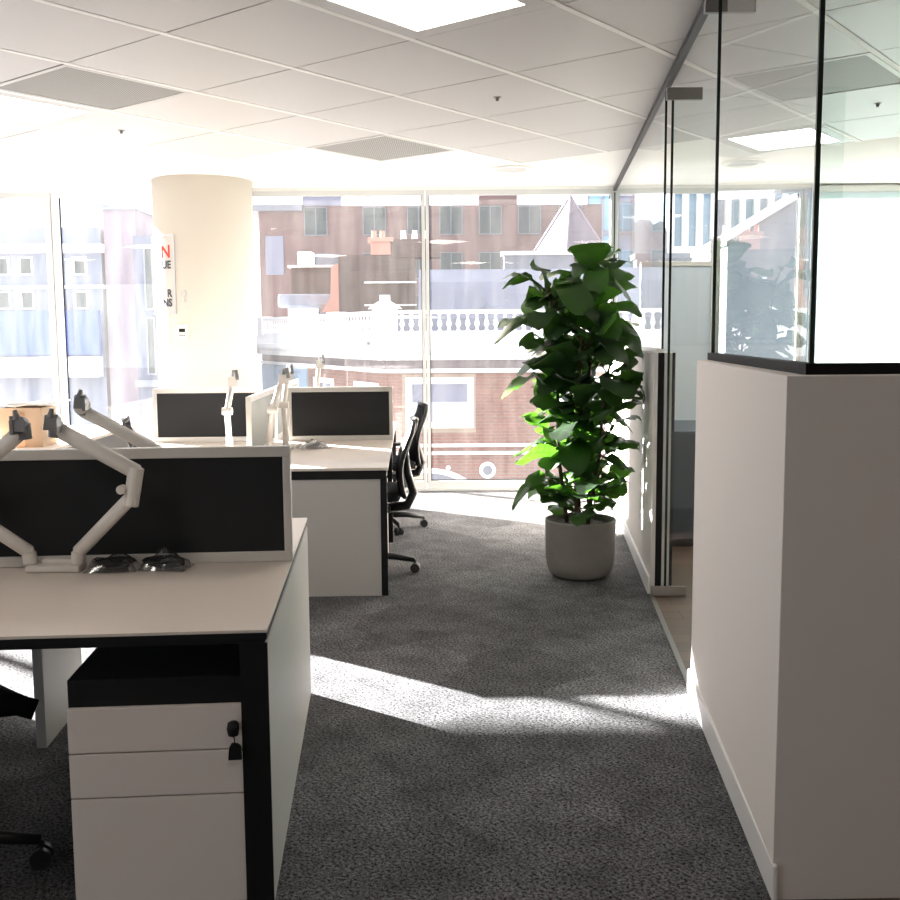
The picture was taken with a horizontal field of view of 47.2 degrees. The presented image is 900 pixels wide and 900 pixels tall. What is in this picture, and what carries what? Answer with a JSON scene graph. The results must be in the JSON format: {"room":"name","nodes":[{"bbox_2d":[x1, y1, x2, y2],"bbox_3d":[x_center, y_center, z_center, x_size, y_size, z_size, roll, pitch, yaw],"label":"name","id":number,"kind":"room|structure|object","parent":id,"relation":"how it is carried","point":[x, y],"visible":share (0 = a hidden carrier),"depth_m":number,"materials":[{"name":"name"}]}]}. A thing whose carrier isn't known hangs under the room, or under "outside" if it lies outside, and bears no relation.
{"room":"open-plan office","nodes":[
{"label":"open-plan office","id":0,"kind":"room"},
{"bbox_2d":[151,174,257,387],"bbox_3d":[-2.167,-0.958,9.199,0.860,2.812,0.860,0,6,0],"label":"wall column","id":1,"kind":"structure","parent":0,"point":[209,217],"depth_m":8.79,"materials":[{"name":"beige paint"}]},
{"bbox_2d":[152,234,176,314],"bbox_3d":[-2.483,-1.506,8.867,0.063,0.670,0.418,-6,8,-40],"label":"poster","id":2,"kind":"object","parent":1,"relation":"attached to","point":[163,246],"visible":1,"depth_m":8.79,"materials":[{"name":"grey paper"}]},
{"bbox_2d":[177,324,188,338],"bbox_3d":[-2.273,-1.007,8.759,0.100,0.120,0.025,1,7,14],"label":"wall control","id":3,"kind":"object","parent":1,"relation":"attached to","point":[182,329],"visible":1,"depth_m":8.75,"materials":[{"name":"white paint"}]},
{"bbox_2d":[181,290,186,301],"bbox_3d":[-2.265,-1.306,8.736,0.082,0.099,0.002,2,7,23],"label":"wall lettering","id":4,"kind":"structure","parent":1,"relation":"attached to","point":[185,291],"depth_m":8.73,"materials":[{"name":"grey"}]},
{"bbox_2d":[0,490,899,899],"bbox_3d":[-3.242,1.190,3.602,19.500,0.200,12.900,0,6,0],"label":"floor","id":5,"kind":"structure","parent":0,"point":[491,725],"depth_m":3.67,"materials":[{"name":"carpet"}]},
{"bbox_2d":[0,684,54,870],"bbox_3d":[-1.462,0.687,2.735,0.670,0.965,0.640,5,9,42],"label":"office chair","id":6,"kind":"object","parent":5,"relation":"on","point":[12,703],"visible":1,"depth_m":2.83,"materials":[{"name":"black plastic"}]},
{"bbox_2d":[0,425,136,448],"bbox_3d":[-3.118,0.289,7.476,1.000,0.730,2.400,0,6,0],"label":"desk","id":7,"kind":"object","parent":5,"relation":"on","point":[94,432],"visible":0.2,"depth_m":8.23,"materials":[{"name":"laminate"}]},
{"bbox_2d":[0,405,57,446],"bbox_3d":[-2.871,-0.163,7.019,0.280,0.264,0.268,0,6,0],"label":"cardboard box","id":8,"kind":"object","parent":7,"relation":"on","point":[35,414],"visible":0.58,"depth_m":6.89,"materials":[{"name":"beige"}]},
{"bbox_2d":[0,399,70,406],"bbox_3d":[-2.842,-0.318,7.006,0.423,0.039,0.300,0,6,0],"label":"sheet","id":9,"kind":"object","parent":8,"relation":"on","point":[43,402],"visible":1,"depth_m":6.88,"materials":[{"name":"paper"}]},
{"bbox_2d":[120,415,135,447],"bbox_3d":[-1.782,0.251,6.662,0.640,0.965,0.670,-2,7,-17],"label":"office chair","id":10,"kind":"object","parent":5,"relation":"on","point":[125,420],"visible":0.06,"depth_m":6.40,"materials":[{"name":"black plastic"}]},
{"bbox_2d":[0,518,310,899],"bbox_3d":[-2.161,0.749,3.294,3.300,0.730,1.600,-1,6,-4],"label":"desk","id":11,"kind":"object","parent":5,"relation":"on","point":[262,608],"visible":0.85,"depth_m":2.84,"materials":[{"name":"laminate"}]},
{"bbox_2d":[0,408,143,572],"bbox_3d":[-1.244,0.128,3.172,0.596,0.517,0.184,0,6,0],"label":"monitor arm","id":12,"kind":"object","parent":11,"relation":"on","point":[20,430],"visible":1,"depth_m":3.17,"materials":[{"name":"white metal"}]},
{"bbox_2d":[82,552,141,573],"bbox_3d":[-1.063,0.352,3.243,0.160,0.045,0.110,-1,6,-6],"label":"bag","id":13,"kind":"object","parent":11,"relation":"on","point":[117,564],"visible":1,"depth_m":3.23,"materials":[{"name":"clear plastic"}]},
{"bbox_2d":[73,389,161,446],"bbox_3d":[-1.133,0.057,3.639,0.350,0.552,0.107,-1,6,-4],"label":"monitor arm","id":14,"kind":"object","parent":11,"relation":"on","point":[81,405],"visible":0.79,"depth_m":3.60,"materials":[{"name":"white metal"}]},
{"bbox_2d":[0,445,292,566],"bbox_3d":[-1.325,0.185,3.294,1.624,0.377,0.030,-1,6,-4],"label":"divider","id":15,"kind":"object","parent":11,"relation":"on","point":[205,504],"visible":0.95,"depth_m":3.31,"materials":[{"name":"black fabric"}]},
{"bbox_2d":[137,547,194,571],"bbox_3d":[-0.898,0.340,3.257,0.150,0.065,0.110,0,6,6],"label":"bag","id":16,"kind":"object","parent":11,"relation":"on","point":[168,563],"visible":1,"depth_m":3.24,"materials":[{"name":"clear plastic"}]},
{"bbox_2d":[67,644,246,899],"bbox_3d":[-0.767,0.840,2.983,0.448,0.600,0.806,-1,6,-4],"label":"drawer pedestal","id":17,"kind":"object","parent":5,"relation":"on","point":[155,732],"visible":0.82,"depth_m":2.63,"materials":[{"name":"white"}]},
{"bbox_2d":[155,422,396,596],"bbox_3d":[-1.226,0.300,7.257,1.660,0.730,3.060,-1,6,-2],"label":"desk","id":18,"kind":"object","parent":5,"relation":"on","point":[340,489],"visible":0.39,"depth_m":5.78,"materials":[{"name":"laminate"}]},
{"bbox_2d":[153,388,258,441],"bbox_3d":[-1.694,-0.244,7.180,0.730,0.374,0.031,-1,6,-2],"label":"divider","id":19,"kind":"object","parent":18,"relation":"on","point":[180,414],"visible":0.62,"depth_m":7.17,"materials":[{"name":"black fabric"}]},
{"bbox_2d":[221,370,239,445],"bbox_3d":[-1.328,-0.220,6.225,0.127,0.532,0.166,0,6,0],"label":"monitor arm","id":20,"kind":"object","parent":18,"relation":"on","point":[227,411],"visible":0.74,"depth_m":6.20,"materials":[{"name":"white"}]},
{"bbox_2d":[245,388,275,445],"bbox_3d":[-1.209,-0.185,6.615,0.031,0.374,1.050,-1,6,-2],"label":"divider","id":21,"kind":"object","parent":18,"relation":"on","point":[257,418],"visible":0.62,"depth_m":6.41,"materials":[{"name":"white plastic"}]},
{"bbox_2d":[266,367,289,445],"bbox_3d":[-1.053,-0.227,6.224,0.187,0.542,0.166,0,6,0],"label":"monitor arm","id":22,"kind":"object","parent":18,"relation":"on","point":[272,410],"visible":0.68,"depth_m":6.20,"materials":[{"name":"white metal"}]},
{"bbox_2d":[272,379,298,439],"bbox_3d":[-1.257,-0.335,7.961,0.031,0.374,1.420,-1,6,-2],"label":"divider","id":23,"kind":"object","parent":18,"relation":"on","point":[295,382],"visible":0.36,"depth_m":7.46,"materials":[{"name":"silver metal"}]},
{"bbox_2d":[279,364,293,449],"bbox_3d":[-1.049,-0.273,6.591,0.117,0.552,0.166,0,6,0],"label":"monitor arm","id":24,"kind":"object","parent":18,"relation":"on","point":[284,404],"visible":0.72,"depth_m":6.56,"materials":[{"name":"white"}]},
{"bbox_2d":[295,439,330,449],"bbox_3d":[-0.900,-0.043,6.736,0.200,0.054,0.200,-4,7,-28],"label":"bag","id":25,"kind":"object","parent":18,"relation":"on","point":[308,445],"visible":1,"depth_m":6.72,"materials":[{"name":"grey"}]},
{"bbox_2d":[315,355,324,386],"bbox_3d":[-0.970,-0.404,7.583,0.117,0.592,0.166,0,6,0],"label":"monitor arm","id":26,"kind":"object","parent":18,"relation":"on","point":[319,364],"visible":0.3,"depth_m":7.56,"materials":[{"name":"white"}]},
{"bbox_2d":[288,386,392,440],"bbox_3d":[-0.765,-0.255,7.212,0.730,0.374,0.031,-1,6,-2],"label":"divider","id":27,"kind":"object","parent":18,"relation":"on","point":[318,413],"visible":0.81,"depth_m":7.20,"materials":[{"name":"black fabric"}]},
{"bbox_2d":[387,416,419,572],"bbox_3d":[-0.510,0.278,6.342,0.640,0.965,0.670,0,6,1],"label":"office chair","id":28,"kind":"object","parent":5,"relation":"on","point":[404,477],"visible":0.38,"depth_m":6.29,"materials":[{"name":"black plastic"}]},
{"bbox_2d":[387,401,427,534],"bbox_3d":[-0.492,0.115,7.798,0.640,0.965,0.670,-1,6,-9],"label":"office chair","id":29,"kind":"object","parent":5,"relation":"on","point":[416,456],"visible":0.41,"depth_m":7.67,"materials":[{"name":"black plastic"}]},
{"bbox_2d":[488,242,645,580],"bbox_3d":[0.788,-0.225,6.174,0.885,1.985,0.872,5,8,39],"label":"potted plant","id":30,"kind":"object","parent":5,"relation":"on","point":[580,546],"visible":1,"depth_m":6.04,"materials":[{"name":"plant"}]},
{"bbox_2d":[649,593,686,684],"bbox_3d":[1.064,0.899,5.022,0.024,0.004,1.588,0,6,5],"label":"trim","id":31,"kind":"structure","parent":5,"relation":"on","point":[662,620],"depth_m":4.93,"materials":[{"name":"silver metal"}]},
{"bbox_2d":[672,420,695,546],"bbox_3d":[1.672,0.221,7.472,0.430,0.800,0.910,0,6,0],"label":"storage cabinet","id":32,"kind":"object","parent":5,"relation":"on","point":[684,430],"visible":0.16,"depth_m":7.03,"materials":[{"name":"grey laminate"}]},
{"bbox_2d":[663,237,720,419],"bbox_3d":[1.806,-0.561,8.159,0.620,2.200,0.440,0,6,0],"label":"whiteboard","id":33,"kind":"object","parent":5,"relation":"on","point":[691,281],"visible":0.29,"depth_m":8.09,"materials":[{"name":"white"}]},
{"bbox_2d":[0,0,899,189],"bbox_3d":[-3.263,-1.841,3.263,19.500,0.301,12.900,0,6,0],"label":"ceiling","id":34,"kind":"structure","parent":0,"point":[571,78],"depth_m":5.76,"materials":[{"name":"white tile"}]},
{"bbox_2d":[0,92,109,128],"bbox_3d":[-2.565,-2.011,6.087,0.747,0.010,0.777,5,8,38],"label":"recessed light","id":35,"kind":"object","parent":34,"relation":"in","point":[14,109],"visible":1,"depth_m":6.15,"materials":[{"name":"white plastic"}]},
{"bbox_2d":[0,96,85,123],"bbox_3d":[-2.565,-2.013,6.087,0.577,0.007,0.607,5,8,38],"label":"diffuser","id":36,"kind":"object","parent":35,"relation":"attached to","point":[13,109],"depth_m":6.13,"materials":[{"name":"white plastic"}]},
{"bbox_2d":[0,64,192,111],"bbox_3d":[-1.950,-1.961,5.601,0.747,0.010,0.777,5,8,38],"label":"ceiling vent","id":37,"kind":"object","parent":34,"relation":"in","point":[62,82],"visible":1,"depth_m":5.58,"materials":[{"name":"silver metal"}]},
{"bbox_2d":[307,134,455,161],"bbox_3d":[-0.486,-2.176,7.433,0.747,0.010,0.777,5,8,38],"label":"ceiling vent","id":38,"kind":"object","parent":34,"relation":"in","point":[383,147],"visible":1,"depth_m":7.42,"materials":[{"name":"silver metal"}]},
{"bbox_2d":[301,0,554,38],"bbox_3d":[-0.106,-1.811,4.144,0.747,0.010,0.777,5,8,38],"label":"recessed light","id":39,"kind":"object","parent":34,"relation":"in","point":[415,19],"visible":1,"depth_m":4.28,"materials":[{"name":"light-emitting diffuser panel"},{"name":"plastic"}]},
{"bbox_2d":[331,0,523,30],"bbox_3d":[-0.106,-1.813,4.144,0.577,0.007,0.607,5,8,38],"label":"diffuser","id":40,"kind":"object","parent":39,"relation":"attached to","point":[391,15],"depth_m":4.30,"materials":[{"name":"white plastic"}]},
{"bbox_2d":[0,184,899,192],"bbox_3d":[-3.267,-2.393,9.571,19.500,0.027,0.240,0,6,0],"label":"trim","id":41,"kind":"structure","parent":34,"relation":"attached to","point":[768,185],"depth_m":9.45,"materials":[{"name":"white paint"}]},
{"bbox_2d":[806,185,899,362],"bbox_3d":[4.148,-1.056,9.595,1.650,2.761,0.060,0,6,0],"label":"window","id":42,"kind":"structure","parent":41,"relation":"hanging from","point":[857,320],"depth_m":9.53,"materials":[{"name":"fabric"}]},
{"bbox_2d":[490,165,533,172],"bbox_3d":[0.508,-2.300,8.440,0.360,0.012,0.360,0,6,0],"label":"recessed light","id":43,"kind":"object","parent":34,"relation":"in","point":[504,168],"visible":1,"depth_m":8.42,"materials":[{"name":"white paint"}]},
{"bbox_2d":[613,0,708,190],"bbox_3d":[1.201,-2.000,5.946,0.034,0.034,7.091,0,6,5],"label":"trim","id":44,"kind":"structure","parent":34,"relation":"attached to","point":[700,18],"depth_m":5.19,"materials":[{"name":"grey metal"}]},
{"bbox_2d":[721,158,768,166],"bbox_3d":[2.339,-2.283,8.173,0.360,0.012,0.360,0,6,0],"label":"recessed light","id":45,"kind":"object","parent":34,"relation":"in","point":[738,162],"visible":1,"depth_m":8.16,"materials":[{"name":"white paint"}]},
{"bbox_2d":[710,125,856,153],"bbox_3d":[2.334,-2.169,7.197,0.747,0.010,0.777,5,8,38],"label":"recessed light","id":46,"kind":"object","parent":34,"relation":"in","point":[802,136],"visible":0.96,"depth_m":7.18,"materials":[{"name":"luminous plastic diffuser"},{"name":"metal"}]},
{"bbox_2d":[729,128,837,149],"bbox_3d":[2.334,-2.171,7.197,0.577,0.007,0.607,5,8,38],"label":"diffuser","id":47,"kind":"object","parent":46,"relation":"attached to","point":[787,138],"depth_m":7.18,"materials":[{"name":"white plastic"}]},
{"bbox_2d":[723,52,899,102],"bbox_3d":[1.973,-1.976,5.490,0.747,0.010,0.777,5,8,38],"label":"ceiling vent","id":48,"kind":"object","parent":34,"relation":"in","point":[863,71],"visible":0.97,"depth_m":5.46,"materials":[{"name":"silver metal"}]},
{"bbox_2d":[545,513,615,580],"bbox_3d":[0.789,0.589,6.245,0.426,0.352,0.426,0,6,0],"label":"pot","id":49,"kind":"object","parent":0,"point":[586,551],"depth_m":6.08,"materials":[{"name":"stone"}]},
{"bbox_2d":[605,347,673,593],"bbox_3d":[1.353,-0.083,7.710,0.133,1.355,4.008,0,6,5],"label":"wall","id":50,"kind":"structure","parent":0,"point":[635,506],"depth_m":6.39,"materials":[{"name":"white paint"}]},
{"bbox_2d":[407,484,573,490],"bbox_3d":[-3.247,0.391,9.862,19.500,0.040,0.280,0,6,0],"label":"trim","id":51,"kind":"structure","parent":50,"relation":"attached to","point":[427,488],"depth_m":9.72,"materials":[{"name":"grey"}]},
{"bbox_2d":[0,193,60,417],"bbox_3d":[-4.537,-0.988,9.648,1.732,2.765,0.062,0,6,0],"label":"window","id":52,"kind":"structure","parent":51,"relation":"on","point":[46,197],"depth_m":9.55,"materials":[{"name":"grey metal"}]},
{"bbox_2d":[50,192,151,424],"bbox_3d":[-2.812,-1.000,9.648,1.702,2.765,0.062,0,6,0],"label":"window","id":53,"kind":"structure","parent":51,"relation":"on","point":[55,197],"depth_m":9.56,"materials":[{"name":"grey metal"}]},
{"bbox_2d":[252,190,426,487],"bbox_3d":[-1.090,-1.012,9.648,1.727,2.765,0.062,0,6,0],"label":"window","id":54,"kind":"structure","parent":51,"relation":"on","point":[420,483],"depth_m":9.50,"materials":[{"name":"grey"}]},
{"bbox_2d":[425,189,613,487],"bbox_3d":[0.650,-1.024,9.648,1.737,2.765,0.062,0,6,0],"label":"window","id":55,"kind":"structure","parent":51,"relation":"on","point":[432,483],"depth_m":9.55,"materials":[{"name":"grey"}]},
{"bbox_2d":[798,187,810,360],"bbox_3d":[4.133,-1.048,9.648,1.732,2.765,0.062,0,6,0],"label":"window","id":56,"kind":"structure","parent":51,"relation":"on","point":[807,190],"depth_m":9.55,"materials":[{"name":"grey metal"}]},
{"bbox_2d":[613,158,632,321],"bbox_3d":[1.433,-1.575,8.587,0.012,1.375,1.913,0,6,5],"label":"window","id":57,"kind":"structure","parent":50,"relation":"in","point":[622,195],"depth_m":8.32,"materials":[{"name":"clear glass"}]},
{"bbox_2d":[626,346,663,351],"bbox_3d":[1.353,-0.774,7.698,0.035,0.022,3.869,0,6,5],"label":"trim","id":58,"kind":"structure","parent":50,"relation":"on","point":[643,347],"depth_m":6.06,"materials":[{"name":"white paint"}]},
{"bbox_2d":[631,91,667,348],"bbox_3d":[1.255,-1.353,6.612,0.012,1.375,2.068,0,6,5],"label":"window","id":59,"kind":"structure","parent":50,"relation":"in","point":[650,157],"depth_m":6.27,"materials":[{"name":"clear glass"}]},
{"bbox_2d":[650,353,657,593],"bbox_3d":[1.133,0.141,5.722,0.022,1.355,0.020,0,6,0],"label":"trim","id":60,"kind":"structure","parent":50,"relation":"attached to","point":[655,355],"depth_m":5.71,"materials":[{"name":"white paint"}]},
{"bbox_2d":[655,353,664,585],"bbox_3d":[1.163,0.140,5.729,0.038,1.355,0.004,0,6,0],"label":"trim","id":61,"kind":"structure","parent":50,"relation":"attached to","point":[660,402],"depth_m":5.72,"materials":[{"name":"black metal"}]},
{"bbox_2d":[661,353,671,585],"bbox_3d":[1.202,0.140,5.722,0.040,1.355,0.020,0,6,0],"label":"trim","id":62,"kind":"structure","parent":50,"relation":"attached to","point":[665,357],"depth_m":5.71,"materials":[{"name":"white paint"}]},
{"bbox_2d":[669,353,675,585],"bbox_3d":[1.232,0.139,5.728,0.020,1.355,0.008,0,6,0],"label":"trim","id":63,"kind":"structure","parent":50,"relation":"attached to","point":[673,354],"depth_m":5.72,"materials":[{"name":"black metal"}]},
{"bbox_2d":[651,0,755,595],"bbox_3d":[1.542,-0.466,4.830,0.980,2.752,1.587,0,6,5],"label":"door","id":64,"kind":"structure","parent":50,"relation":"in","point":[673,94],"depth_m":5.51,"materials":[{"name":"clear glass"}]},
{"bbox_2d":[614,187,803,360],"bbox_3d":[2.393,-1.036,9.648,1.732,2.765,0.062,0,6,0],"label":"window","id":65,"kind":"structure","parent":50,"relation":"in","point":[799,190],"depth_m":9.51,"materials":[{"name":"grey metal"}]},
{"bbox_2d":[691,360,899,899],"bbox_3d":[3.665,0.386,3.366,5.675,1.355,1.560,0,6,0],"label":"wall","id":66,"kind":"structure","parent":0,"point":[795,641],"depth_m":2.63,"materials":[{"name":"white paint"}]},
{"bbox_2d":[687,669,777,899],"bbox_3d":[0.906,1.030,3.429,0.013,0.100,1.581,0,6,5],"label":"baseboard","id":67,"kind":"structure","parent":66,"relation":"attached to","point":[768,870],"depth_m":3.17,"materials":[{"name":"white paint"}]},
{"bbox_2d":[707,353,808,373],"bbox_3d":[0.974,-0.287,3.329,0.040,0.028,1.530,0,6,5],"label":"trim","id":68,"kind":"structure","parent":66,"relation":"on","point":[791,366],"depth_m":3.12,"materials":[{"name":"black"}]},
{"bbox_2d":[711,0,825,362],"bbox_3d":[0.969,-0.977,3.257,0.012,1.375,1.516,0,6,5],"label":"window","id":69,"kind":"structure","parent":66,"relation":"in","point":[822,3],"depth_m":2.56,"materials":[{"name":"black metal"}]},
{"bbox_2d":[798,362,899,374],"bbox_3d":[3.692,-0.234,2.681,5.617,0.028,0.053,-1,6,-2],"label":"trim","id":70,"kind":"structure","parent":66,"relation":"on","point":[871,367],"depth_m":2.57,"materials":[{"name":"black metal"}]},
{"label":"outside","id":71,"kind":"structure","parent":0,"visible":0},
{"bbox_3d":[15.016,2.236,65.640,150.000,0.300,110.050,0,6,0],"label":"ground","id":72,"kind":"structure","parent":71,"visible":0},
{"bbox_2d":[0,227,111,424],"bbox_3d":[-14.205,-0.660,34.831,8.000,12.700,8.600,0,6,0],"label":"stone building","id":73,"kind":"structure","parent":72,"relation":"on","point":[25,350],"depth_m":30.51,"materials":[{"name":"concrete"}]},
{"bbox_2d":[100,204,152,434],"bbox_3d":[-9.732,-0.931,34.049,1.050,13.350,6.100,0,6,0],"label":"tower","id":74,"kind":"structure","parent":72,"relation":"on","point":[121,222],"depth_m":30.73,"materials":[{"name":"concrete"}]},
{"bbox_2d":[133,235,158,441],"bbox_3d":[-8.353,-0.355,33.083,1.800,12.400,5.150,0,6,0],"label":"block","id":75,"kind":"object","parent":72,"relation":"on","point":[146,322],"visible":0.25,"depth_m":30.28,"materials":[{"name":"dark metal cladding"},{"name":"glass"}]},
{"bbox_2d":[278,252,340,330],"bbox_3d":[-5.009,-1.230,39.806,2.600,12.600,4.600,0,6,0],"label":"building","id":76,"kind":"structure","parent":72,"relation":"on","point":[310,282],"depth_m":38.50,"materials":[{"name":"brick"}]},
{"bbox_2d":[322,230,439,329],"bbox_3d":[-2.409,-1.326,37.986,4.200,13.160,2.200,0,6,0],"label":"building","id":77,"kind":"structure","parent":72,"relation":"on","point":[358,282],"depth_m":36.53,"materials":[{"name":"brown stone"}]},
{"bbox_2d":[380,231,384,236],"bbox_3d":[-2.404,-7.650,36.676,0.240,0.300,0.228,0,6,0],"label":"chimney pot","id":78,"kind":"object","parent":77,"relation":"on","point":[382,233],"depth_m":36.60,"materials":[{"name":"brown ceramic"}]},
{"bbox_2d":[400,230,406,238],"bbox_3d":[-1.653,-7.656,36.676,0.240,0.300,0.228,0,6,0],"label":"chimney pot","id":79,"kind":"object","parent":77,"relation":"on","point":[403,233],"depth_m":36.60,"materials":[{"name":"white stone"}]},
{"bbox_2d":[412,230,417,238],"bbox_3d":[-1.254,-7.658,36.676,0.240,0.300,0.228,0,6,0],"label":"chimney pot","id":80,"kind":"object","parent":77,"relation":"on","point":[414,232],"depth_m":36.60,"materials":[{"name":"white ceramic"}]},
{"bbox_2d":[253,195,601,331],"bbox_3d":[-1.236,-5.172,56.625,17.600,16.650,10.300,0,6,0],"label":"building","id":81,"kind":"structure","parent":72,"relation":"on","point":[475,236],"depth_m":51.09,"materials":[{"name":"brick"}]},
{"bbox_2d":[256,295,607,483],"bbox_3d":[3.767,0.722,31.419,21.277,10.460,11.124,0,6,0],"label":"brick building","id":82,"kind":"structure","parent":72,"relation":"on","point":[476,434],"depth_m":26.07,"materials":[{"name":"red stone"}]},
{"bbox_2d":[412,402,467,421],"bbox_3d":[-0.257,-0.963,26.037,1.400,0.500,0.007,0,6,0],"label":"blind","id":83,"kind":"object","parent":82,"relation":"hanging from","point":[440,411],"depth_m":26.03,"materials":[{"name":"grey"}]},
{"bbox_2d":[398,268,631,330],"bbox_3d":[4.198,-0.303,34.986,11.800,11.700,3.400,0,6,0],"label":"building","id":84,"kind":"structure","parent":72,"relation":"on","point":[450,289],"depth_m":33.84,"materials":[{"name":"white paint"}]},
{"bbox_2d":[501,195,601,268],"bbox_3d":[4.244,-2.997,43.128,5.473,15.248,3.638,-5,8,-33],"label":"spire","id":85,"kind":"object","parent":72,"relation":"on","point":[570,226],"visible":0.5,"depth_m":42.44,"materials":[{"name":"stone"}]},
{"bbox_2d":[579,195,608,242],"bbox_3d":[11.294,-8.117,73.437,4.300,18.600,8.250,0,6,0],"label":"glass tower","id":86,"kind":"structure","parent":72,"relation":"on","point":[604,200],"depth_m":68.61,"materials":[{"name":"blue"}]},
{"bbox_2d":[631,253,692,267],"bbox_3d":[14.140,-1.403,40.606,14.100,12.500,1.400,0,6,0],"label":"terrace","id":87,"kind":"object","parent":72,"relation":"on","point":[675,256],"visible":0.02,"depth_m":39.24,"materials":[{"name":"concrete"}]},
{"bbox_2d":[665,193,794,252],"bbox_3d":[14.040,-4.281,49.718,8.940,16.200,8.250,0,6,0],"label":"building","id":88,"kind":"structure","parent":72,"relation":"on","point":[692,214],"depth_m":45.07,"materials":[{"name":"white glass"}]},
{"bbox_2d":[690,193,810,361],"bbox_3d":[6.555,0.668,22.669,2.000,12.470,3.100,0,6,0],"label":"gabled building","id":89,"kind":"structure","parent":72,"relation":"on","point":[756,311],"depth_m":20.79,"materials":[{"name":"concrete"}]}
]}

